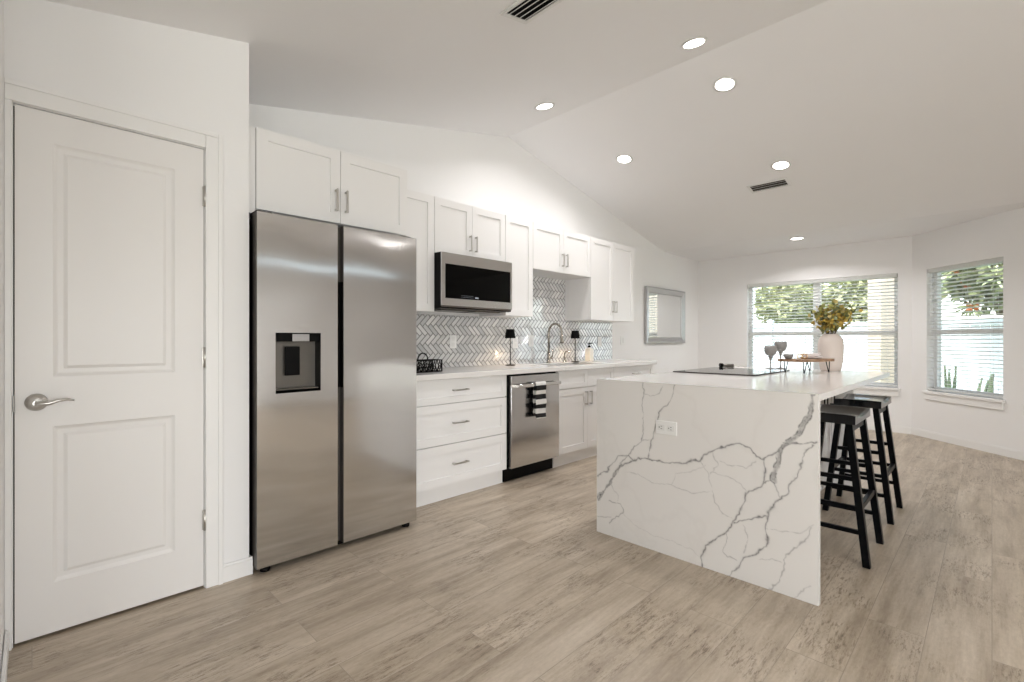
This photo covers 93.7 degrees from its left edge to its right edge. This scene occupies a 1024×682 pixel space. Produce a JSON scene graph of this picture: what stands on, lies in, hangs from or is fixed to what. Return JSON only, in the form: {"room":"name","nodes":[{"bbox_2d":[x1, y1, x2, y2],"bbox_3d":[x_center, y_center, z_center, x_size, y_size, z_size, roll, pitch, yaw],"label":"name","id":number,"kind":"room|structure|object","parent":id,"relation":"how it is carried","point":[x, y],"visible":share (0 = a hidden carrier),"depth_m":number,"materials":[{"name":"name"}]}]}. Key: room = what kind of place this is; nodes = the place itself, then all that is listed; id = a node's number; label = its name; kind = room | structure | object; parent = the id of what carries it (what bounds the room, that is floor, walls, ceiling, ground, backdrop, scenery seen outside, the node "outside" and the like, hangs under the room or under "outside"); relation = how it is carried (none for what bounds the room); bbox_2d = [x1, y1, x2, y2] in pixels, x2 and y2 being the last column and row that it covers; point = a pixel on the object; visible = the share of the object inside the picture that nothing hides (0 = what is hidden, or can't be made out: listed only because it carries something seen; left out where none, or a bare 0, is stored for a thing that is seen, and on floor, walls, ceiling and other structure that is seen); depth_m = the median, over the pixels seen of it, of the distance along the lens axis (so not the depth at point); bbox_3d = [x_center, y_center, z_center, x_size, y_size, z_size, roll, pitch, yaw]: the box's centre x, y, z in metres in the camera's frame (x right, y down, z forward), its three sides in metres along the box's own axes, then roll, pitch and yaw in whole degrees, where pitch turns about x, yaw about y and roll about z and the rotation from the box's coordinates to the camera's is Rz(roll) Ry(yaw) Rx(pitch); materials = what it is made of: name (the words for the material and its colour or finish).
{"room":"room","nodes":[
{"label":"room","id":0,"kind":"room"},
{"bbox_2d":[0,0,3,670],"bbox_3d":[-1.474,-0.069,1.286,0.120,2.438,1.504,0,0,-45],"label":"wall","id":1,"kind":"structure","parent":0,"point":[1,1],"depth_m":1.62,"materials":[{"name":"paint"}]},
{"bbox_2d":[0,630,8,681],"bbox_3d":[-1.376,1.107,1.282,0.012,0.085,1.359,0,0,-45],"label":"baseboard","id":2,"kind":"structure","parent":1,"relation":"attached to","point":[5,652],"depth_m":1.63,"materials":[{"name":"paint"}]},
{"bbox_2d":[4,0,248,563],"bbox_3d":[-1.899,-0.155,2.381,0.828,2.610,0.886,0,0,-45],"label":"wall","id":3,"kind":"structure","parent":0,"point":[197,80],"depth_m":2.19,"materials":[{"name":"paint"}]},
{"bbox_2d":[4,77,222,650],"bbox_3d":[-1.649,0.092,2.048,0.710,2.115,0.180,0,0,-45],"label":"door","id":4,"kind":"structure","parent":3,"relation":"in","point":[113,216],"depth_m":1.99,"materials":[{"name":"paint"}]},
{"bbox_2d":[223,554,252,582],"bbox_3d":[-1.580,1.107,2.571,0.134,0.085,0.729,0,0,-45],"label":"baseboard","id":5,"kind":"structure","parent":3,"relation":"attached to","point":[240,568],"depth_m":2.32,"materials":[{"name":"paint"}]},
{"bbox_2d":[249,104,697,373],"bbox_3d":[0.585,-0.420,5.408,6.965,3.140,0.120,0,0,-45],"label":"wall","id":6,"kind":"structure","parent":0,"point":[494,173],"depth_m":4.67,"materials":[{"name":"paint"}]},
{"bbox_2d":[249,126,406,235],"bbox_3d":[-1.238,-0.873,2.992,0.942,0.445,0.716,0,0,-45],"label":"upper cabinet","id":7,"kind":"object","parent":6,"relation":"attached to","point":[295,177],"depth_m":2.71,"materials":[{"name":"paint"}]},
{"bbox_2d":[407,189,433,312],"bbox_3d":[-0.873,-0.655,3.617,0.449,0.880,0.349,0,0,-45],"label":"upper cabinet","id":8,"kind":"object","parent":6,"relation":"attached to","point":[420,206],"visible":0.42,"depth_m":3.59,"materials":[{"name":"paint"}]},
{"bbox_2d":[434,196,504,261],"bbox_3d":[-0.436,-0.881,4.031,0.751,0.427,0.381,0,0,-45],"label":"upper cabinet","id":9,"kind":"object","parent":6,"relation":"attached to","point":[459,228],"visible":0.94,"depth_m":3.88,"materials":[{"name":"paint"}]},
{"bbox_2d":[434,252,511,313],"bbox_3d":[-0.414,-0.448,4.010,0.748,0.435,0.426,0,0,-45],"label":"microwave","id":10,"kind":"object","parent":9,"relation":"attached to","point":[462,283],"visible":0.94,"depth_m":3.81,"materials":[{"name":"silver metal"}]},
{"bbox_2d":[479,215,532,317],"bbox_3d":[-0.055,-0.655,4.435,0.354,0.880,0.349,0,0,-45],"label":"upper cabinet","id":11,"kind":"object","parent":6,"relation":"attached to","point":[518,231],"visible":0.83,"depth_m":4.33,"materials":[{"name":"paint"}]},
{"bbox_2d":[416,276,611,367],"bbox_3d":[0.042,-0.213,4.774,3.410,0.896,0.006,0,0,-45],"label":"backsplash","id":12,"kind":"structure","parent":6,"relation":"attached to","point":[480,340],"depth_m":4.79,"materials":[{"name":"tile"}]},
{"bbox_2d":[450,335,456,347],"bbox_3d":[-0.515,0.015,4.206,0.072,0.115,0.007,0,0,-45],"label":"outlet","id":13,"kind":"object","parent":12,"relation":"attached to","point":[453,338],"visible":1,"depth_m":4.20,"materials":[{"name":"white plastic"}]},
{"bbox_2d":[513,337,517,347],"bbox_3d":[0.033,0.025,4.754,0.072,0.115,0.007,0,0,-45],"label":"outlet","id":14,"kind":"object","parent":12,"relation":"attached to","point":[515,340],"visible":0.81,"depth_m":4.75,"materials":[{"name":"white plastic"}]},
{"bbox_2d":[529,335,533,346],"bbox_3d":[0.200,0.010,4.920,0.072,0.115,0.009,0,0,-45],"label":"light switch","id":15,"kind":"object","parent":12,"relation":"attached to","point":[531,337],"visible":1,"depth_m":4.92,"materials":[{"name":"white plastic"}]},
{"bbox_2d":[533,222,590,279],"bbox_3d":[0.402,-0.878,4.869,0.902,0.433,0.381,0,0,-45],"label":"upper cabinet","id":16,"kind":"object","parent":6,"relation":"attached to","point":[560,254],"visible":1,"depth_m":4.74,"materials":[{"name":"paint"}]},
{"bbox_2d":[565,237,633,322],"bbox_3d":[1.026,-0.655,5.493,0.860,0.880,0.381,0,0,-45],"label":"upper cabinet","id":17,"kind":"object","parent":6,"relation":"attached to","point":[607,296],"visible":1,"depth_m":5.30,"materials":[{"name":"paint"}]},
{"bbox_2d":[620,336,625,344],"bbox_3d":[1.425,0.005,6.155,0.115,0.115,0.009,0,0,-45],"label":"light switch","id":18,"kind":"object","parent":6,"relation":"attached to","point":[622,338],"visible":1,"depth_m":6.15,"materials":[{"name":"white plastic"}]},
{"bbox_2d":[644,286,684,342],"bbox_3d":[2.226,-0.345,6.931,1.150,0.780,0.045,0,0,-45],"label":"wall mirror","id":19,"kind":"object","parent":6,"relation":"attached to","point":[664,309],"visible":1,"depth_m":6.89,"materials":[{"name":"silver metal"}]},
{"bbox_2d":[7,429,1023,681],"bbox_3d":[1.856,1.180,1.397,10.600,0.060,7.350,0,0,-45],"label":"floor","id":20,"kind":"structure","parent":0,"point":[515,580],"depth_m":2.03,"materials":[{"name":"wood"}]},
{"bbox_2d":[249,210,415,571],"bbox_3d":[-1.196,0.255,2.933,0.912,1.788,0.800,0,0,-45],"label":"refrigerator","id":21,"kind":"object","parent":20,"relation":"on","point":[332,308],"visible":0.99,"depth_m":2.57,"materials":[{"name":"silver metal"}]},
{"bbox_2d":[276,333,318,341],"bbox_3d":[-1.121,-0.014,2.496,0.214,0.044,0.052,0,0,-45],"label":"control panel","id":22,"kind":"object","parent":21,"relation":"attached to","point":[280,337],"depth_m":2.47,"materials":[{"name":"black plastic"}]},
{"bbox_2d":[416,375,506,507],"bbox_3d":[-0.585,0.713,3.698,0.958,0.872,0.641,0,0,-45],"label":"base cabinet","id":23,"kind":"object","parent":20,"relation":"on","point":[461,423],"visible":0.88,"depth_m":3.50,"materials":[{"name":"paint"}]},
{"bbox_2d":[416,359,656,380],"bbox_3d":[0.250,0.256,4.527,3.325,0.039,0.649,0,0,-45],"label":"countertop","id":24,"kind":"structure","parent":23,"relation":"on","point":[523,368],"depth_m":4.12,"materials":[{"name":"white stone"}]},
{"bbox_2d":[416,353,441,372],"bbox_3d":[-0.647,0.164,3.550,0.236,0.143,0.126,0,0,-45],"label":"caddy","id":25,"kind":"object","parent":24,"relation":"on","point":[420,368],"visible":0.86,"depth_m":3.53,"materials":[{"name":"black plastic"}]},
{"bbox_2d":[505,329,515,365],"bbox_3d":[-0.016,0.068,4.453,0.100,0.336,0.100,0,0,-45],"label":"table lamp","id":26,"kind":"object","parent":24,"relation":"on","point":[510,333],"visible":1,"depth_m":4.42,"materials":[{"name":"black metal"}]},
{"bbox_2d":[546,323,563,362],"bbox_3d":[0.451,0.029,4.893,0.091,0.412,0.221,0,0,-45],"label":"faucet","id":27,"kind":"object","parent":24,"relation":"on","point":[552,324],"visible":1,"depth_m":4.92,"materials":[{"name":"silver metal"}]},
{"bbox_2d":[571,331,579,361],"bbox_3d":[0.679,0.068,5.155,0.100,0.336,0.100,0,0,-45],"label":"table lamp","id":28,"kind":"object","parent":24,"relation":"on","point":[574,334],"visible":1,"depth_m":5.12,"materials":[{"name":"black metal"}]},
{"bbox_2d":[585,343,593,360],"bbox_3d":[0.864,0.133,5.359,0.072,0.204,0.076,0,0,-45],"label":"soap bottle","id":29,"kind":"object","parent":24,"relation":"on","point":[589,352],"visible":0.98,"depth_m":5.34,"materials":[{"name":"beige"}]},
{"bbox_2d":[502,371,560,481],"bbox_3d":[0.001,0.714,4.239,0.628,0.868,0.664,0,0,-45],"label":"dishwasher","id":30,"kind":"object","parent":20,"relation":"on","point":[532,443],"visible":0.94,"depth_m":3.99,"materials":[{"name":"silver metal"}]},
{"bbox_2d":[533,381,546,418],"bbox_3d":[0.232,0.501,4.011,0.131,0.308,0.041,0,0,-45],"label":"dish towel","id":31,"kind":"object","parent":30,"relation":"hanging from","point":[539,392],"visible":1,"depth_m":3.99,"materials":[{"name":"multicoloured fabric"}]},
{"bbox_2d":[552,367,613,467],"bbox_3d":[0.521,0.713,4.804,0.898,0.872,0.641,0,0,-45],"label":"base cabinet","id":32,"kind":"object","parent":20,"relation":"on","point":[577,388],"visible":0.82,"depth_m":4.51,"materials":[{"name":"paint"}]},
{"bbox_2d":[614,364,652,376],"bbox_3d":[1.122,0.713,5.405,0.799,0.872,0.641,0,0,-45],"label":"base cabinet","id":33,"kind":"object","parent":20,"relation":"on","point":[624,371],"visible":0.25,"depth_m":5.19,"materials":[{"name":"paint"}]},
{"bbox_2d":[597,366,889,605],"bbox_3d":[1.641,0.693,3.203,2.050,0.913,1.151,0,0,-45],"label":"kitchen island","id":34,"kind":"object","parent":20,"relation":"on","point":[735,493],"visible":1,"depth_m":2.42,"materials":[{"name":"white stone"}]},
{"bbox_2d":[656,420,676,435],"bbox_3d":[0.823,0.469,2.564,0.008,0.072,0.120,0,0,-45],"label":"outlet","id":35,"kind":"object","parent":34,"relation":"attached to","point":[662,427],"visible":1,"depth_m":2.56,"materials":[{"name":"white plastic"}]},
{"bbox_2d":[658,424,664,430],"bbox_3d":[0.802,0.469,2.582,0.040,0.032,0.002,0,0,45],"label":"socket","id":36,"kind":"object","parent":35,"relation":"attached to","point":[661,427],"depth_m":2.58,"materials":[{"name":"white plastic"}]},
{"bbox_2d":[667,425,673,431],"bbox_3d":[0.841,0.469,2.544,0.040,0.032,0.002,0,0,45],"label":"socket","id":37,"kind":"object","parent":35,"relation":"attached to","point":[670,428],"depth_m":2.54,"materials":[{"name":"white plastic"}]},
{"bbox_2d":[604,366,889,400],"bbox_3d":[1.651,0.251,3.213,2.020,0.030,1.151,0,0,-45],"label":"island countertop","id":38,"kind":"structure","parent":34,"relation":"on","point":[827,384],"depth_m":2.87,"materials":[{"name":"white stone"}]},
{"bbox_2d":[719,363,733,366],"bbox_3d":[1.843,0.217,4.126,0.116,0.036,0.036,0,0,0],"label":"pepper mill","id":39,"kind":"object","parent":38,"relation":"on","point":[720,364],"visible":0.91,"depth_m":4.11,"materials":[{"name":"black plastic"}]},
{"bbox_2d":[673,367,789,375],"bbox_3d":[1.646,0.232,3.587,0.746,0.008,0.569,0,0,-45],"label":"cooktop","id":40,"kind":"object","parent":38,"relation":"in","point":[712,370],"visible":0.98,"depth_m":3.47,"materials":[{"name":"black glass"}]},
{"bbox_2d":[764,346,776,368],"bbox_3d":[2.121,0.141,3.939,0.094,0.188,0.094,0,0,-45],"label":"goblet","id":41,"kind":"object","parent":38,"relation":"on","point":[770,351],"visible":1,"depth_m":3.91,"materials":[{"name":"grey glass"}]},
{"bbox_2d":[764,346,776,355],"bbox_3d":[2.121,0.090,3.939,0.094,0.084,0.094,0,0,-45],"label":"bowl","id":42,"kind":"object","parent":41,"relation":"on","point":[769,350],"depth_m":3.91,"materials":[{"name":"grey glass"}]},
{"bbox_2d":[774,341,786,368],"bbox_3d":[2.220,0.123,3.967,0.094,0.225,0.094,0,0,-45],"label":"goblet","id":43,"kind":"object","parent":38,"relation":"on","point":[781,345],"visible":0.92,"depth_m":3.94,"materials":[{"name":"grey glass"}]},
{"bbox_2d":[774,341,786,350],"bbox_3d":[2.220,0.053,3.967,0.094,0.084,0.094,0,0,-45],"label":"bowl","id":44,"kind":"object","parent":43,"relation":"on","point":[781,345],"depth_m":3.93,"materials":[{"name":"grey glass"}]},
{"bbox_2d":[778,358,834,373],"bbox_3d":[2.125,0.185,3.462,0.391,0.100,0.182,0,0,-28],"label":"serving tray","id":45,"kind":"object","parent":38,"relation":"on","point":[826,360],"visible":1,"depth_m":3.40,"materials":[{"name":"brown wood"}]},
{"bbox_2d":[783,354,793,358],"bbox_3d":[1.974,0.117,3.430,0.066,0.034,0.066,0,0,-45],"label":"bowl","id":46,"kind":"object","parent":45,"relation":"on","point":[786,356],"visible":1,"depth_m":3.41,"materials":[{"name":"grey ceramic"}]},
{"bbox_2d":[798,356,822,358],"bbox_3d":[2.166,0.128,3.484,0.164,0.014,0.164,0,0,-45],"label":"plate","id":47,"kind":"object","parent":45,"relation":"on","point":[818,357],"visible":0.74,"depth_m":3.43,"materials":[{"name":"white ceramic"}]},
{"bbox_2d":[800,353,820,356],"bbox_3d":[2.166,0.113,3.484,0.132,0.031,0.132,0,0,-45],"label":"bowl","id":48,"kind":"object","parent":47,"relation":"on","point":[808,354],"visible":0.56,"depth_m":3.44,"materials":[{"name":"white ceramic"}]},
{"bbox_2d":[818,334,843,370],"bbox_3d":[2.443,0.095,3.680,0.170,0.282,0.170,0,0,-45],"label":"vase","id":49,"kind":"object","parent":38,"relation":"on","point":[831,346],"visible":0.91,"depth_m":3.62,"materials":[{"name":"ceramic"}]},
{"bbox_2d":[807,299,862,333],"bbox_3d":[2.438,-0.059,3.653,0.324,0.511,0.269,0,0,-24],"label":"leafy branches","id":50,"kind":"object","parent":49,"relation":"in","point":[840,314],"visible":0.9,"depth_m":3.64,"materials":[{"name":"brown plant"}]},
{"bbox_2d":[820,404,883,568],"bbox_3d":[1.816,0.768,2.696,0.446,0.761,0.382,0,0,-45],"label":"bar stool","id":51,"kind":"object","parent":20,"relation":"on","point":[853,417],"visible":0.67,"depth_m":2.56,"materials":[{"name":"black wood"}]},
{"bbox_2d":[822,393,902,524],"bbox_3d":[2.392,0.768,3.272,0.446,0.761,0.382,0,0,-45],"label":"bar stool","id":52,"kind":"object","parent":20,"relation":"on","point":[879,404],"visible":0.91,"depth_m":3.22,"materials":[{"name":"black wood"}]},
{"bbox_2d":[45,0,1023,260],"bbox_3d":[1.856,-1.690,1.397,10.840,0.840,7.590,0,0,-45],"label":"ceiling","id":53,"kind":"structure","parent":0,"point":[890,118],"depth_m":3.44,"materials":[{"name":"paint"}]},
{"bbox_2d":[499,0,563,23],"bbox_3d":[0.153,-1.666,2.345,0.420,0.047,0.196,0,0,45],"label":"ceiling vent","id":54,"kind":"object","parent":53,"relation":"in","point":[522,11],"visible":1,"depth_m":2.42,"materials":[{"name":"white metal"}]},
{"bbox_2d":[535,102,554,109],"bbox_3d":[0.269,-1.921,3.946,0.170,0.037,0.166,0,0,41],"label":"recessed light","id":55,"kind":"object","parent":53,"relation":"in","point":[543,106],"visible":1,"depth_m":3.94,"materials":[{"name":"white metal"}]},
{"bbox_2d":[615,154,632,163],"bbox_3d":[1.112,-1.794,4.761,0.170,0.040,0.165,0,0,41],"label":"recessed light","id":56,"kind":"object","parent":53,"relation":"in","point":[623,159],"visible":1,"depth_m":4.76,"materials":[{"name":"white plastic"}]},
{"bbox_2d":[680,37,707,49],"bbox_3d":[1.188,-1.936,3.133,0.170,0.037,0.166,0,0,41],"label":"recessed light","id":57,"kind":"object","parent":53,"relation":"in","point":[693,43],"visible":1,"depth_m":3.13,"materials":[{"name":"white plastic"}]},
{"bbox_2d":[712,76,736,91],"bbox_3d":[1.587,-1.907,3.581,0.165,0.040,0.170,0,0,-41],"label":"recessed light","id":58,"kind":"object","parent":53,"relation":"in","point":[726,83],"visible":1,"depth_m":3.58,"materials":[{"name":"white plastic"}]},
{"bbox_2d":[746,177,791,193],"bbox_3d":[2.577,-1.548,4.818,0.370,0.044,0.167,0,0,45],"label":"ceiling vent","id":59,"kind":"object","parent":53,"relation":"in","point":[783,182],"visible":1,"depth_m":4.81,"materials":[{"name":"white metal"}]},
{"bbox_2d":[771,160,790,169],"bbox_3d":[2.495,-1.621,4.453,0.165,0.040,0.170,0,0,-41],"label":"recessed light","id":60,"kind":"object","parent":53,"relation":"in","point":[782,164],"visible":1,"depth_m":4.45,"materials":[{"name":"white plastic"}]},
{"bbox_2d":[789,237,804,239],"bbox_3d":[3.557,-1.266,5.989,0.170,0.006,0.170,0,0,-45],"label":"recessed light","id":61,"kind":"object","parent":53,"relation":"in","point":[794,238],"visible":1,"depth_m":5.98,"materials":[{"name":"white plastic"}]},
{"bbox_2d":[698,236,911,426],"bbox_3d":[3.995,-0.060,6.852,2.660,2.420,0.140,0,0,45],"label":"wall","id":62,"kind":"structure","parent":0,"point":[723,294],"depth_m":6.84,"materials":[{"name":"paint"}]},
{"bbox_2d":[749,277,900,396],"bbox_3d":[4.197,-0.065,6.622,1.838,1.530,0.170,0,0,45],"label":"window","id":63,"kind":"structure","parent":62,"relation":"in","point":[866,389],"depth_m":6.31,"materials":[{"name":"paint"}]},
{"bbox_2d":[748,273,897,386],"bbox_3d":[4.183,-0.122,6.609,1.762,1.411,0.070,0,0,45],"label":"window blind","id":64,"kind":"object","parent":63,"relation":"attached to","point":[896,274],"visible":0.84,"depth_m":6.54,"materials":[{"name":"white plastic"}]},
{"bbox_2d":[858,423,911,433],"bbox_3d":[3.944,1.107,6.794,0.012,0.085,2.641,0,0,-45],"label":"baseboard","id":65,"kind":"structure","parent":62,"relation":"attached to","point":[897,429],"depth_m":5.96,"materials":[{"name":"paint"}]},
{"bbox_2d":[912,207,1023,451],"bbox_3d":[4.956,-0.060,5.062,0.140,2.420,1.600,0,0,0],"label":"wall","id":66,"kind":"structure","parent":0,"point":[999,235],"depth_m":5.07,"materials":[{"name":"paint"}]},
{"bbox_2d":[922,262,1005,409],"bbox_3d":[4.936,-0.065,5.216,0.170,1.530,0.941,0,0,0],"label":"window","id":67,"kind":"structure","parent":66,"relation":"in","point":[990,403],"depth_m":5.37,"materials":[{"name":"paint"}]},
{"bbox_2d":[928,257,1002,397],"bbox_3d":[4.917,-0.122,5.216,0.070,1.411,0.865,0,0,0],"label":"window blind","id":68,"kind":"object","parent":67,"relation":"attached to","point":[995,260],"visible":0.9,"depth_m":5.16,"materials":[{"name":"white plastic"}]},
{"bbox_2d":[911,427,1023,460],"bbox_3d":[4.879,1.107,5.064,0.012,0.085,1.584,0,0,0],"label":"baseboard","id":69,"kind":"structure","parent":66,"relation":"attached to","point":[994,449],"depth_m":5.09,"materials":[{"name":"paint"}]},
{"label":"outside","id":70,"kind":"structure","parent":0,"visible":0},
{"bbox_3d":[5.657,1.325,7.071,42.000,0.050,38.000,0,0,-45],"label":"lawn","id":71,"kind":"structure","parent":70,"visible":0},
{"bbox_2d":[753,284,837,323],"bbox_3d":[8.825,-0.540,15.247,2.658,3.679,2.327,0,0,-28],"label":"tree","id":72,"kind":"object","parent":71,"relation":"on","point":[805,313],"visible":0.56,"depth_m":14.55,"materials":[{"name":"green plant"}]},
{"bbox_2d":[822,280,867,330],"bbox_3d":[12.154,-0.966,16.363,2.638,4.529,3.305,0,0,-45],"label":"tree","id":73,"kind":"object","parent":71,"relation":"on","point":[861,281],"visible":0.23,"depth_m":16.17,"materials":[{"name":"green plant"}]},
{"bbox_2d":[753,319,1002,393],"bbox_3d":[7.955,0.370,12.127,0.200,1.860,13.300,0,0,-45],"label":"fence","id":74,"kind":"object","parent":71,"relation":"on","point":[756,346],"visible":0.16,"depth_m":10.57,"materials":[{"name":"white plastic"}]},
{"bbox_2d":[868,278,893,382],"bbox_3d":[6.565,-0.226,8.150,0.830,3.049,0.300,0,0,0],"label":"pier","id":75,"kind":"structure","parent":71,"relation":"on","point":[877,325],"depth_m":8.00,"materials":[{"name":"beige paint"}]},
{"bbox_2d":[944,366,956,388],"bbox_3d":[6.133,0.828,6.709,0.120,0.945,0.144,0,0,17],"label":"agave plant","id":76,"kind":"object","parent":71,"relation":"on","point":[955,371],"visible":0.22,"depth_m":6.68,"materials":[{"name":"green plant"}]},
{"bbox_2d":[941,263,1002,317],"bbox_3d":[9.027,-0.588,8.757,2.952,3.773,2.297,0,0,-40],"label":"tree","id":77,"kind":"object","parent":71,"relation":"on","point":[1001,264],"visible":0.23,"depth_m":8.67,"materials":[{"name":"green plant"}]},
{"bbox_2d":[977,378,989,391],"bbox_3d":[6.673,0.908,6.885,0.368,0.784,0.119,0,0,7],"label":"agave plant","id":78,"kind":"object","parent":71,"relation":"on","point":[979,385],"visible":0.12,"depth_m":6.85,"materials":[{"name":"green plant"}]},
{"bbox_2d":[987,374,994,392],"bbox_3d":[6.441,0.877,6.500,0.198,0.846,0.116,0,0,0],"label":"agave plant","id":79,"kind":"object","parent":71,"relation":"on","point":[991,378],"visible":0.18,"depth_m":6.52,"materials":[{"name":"green plant"}]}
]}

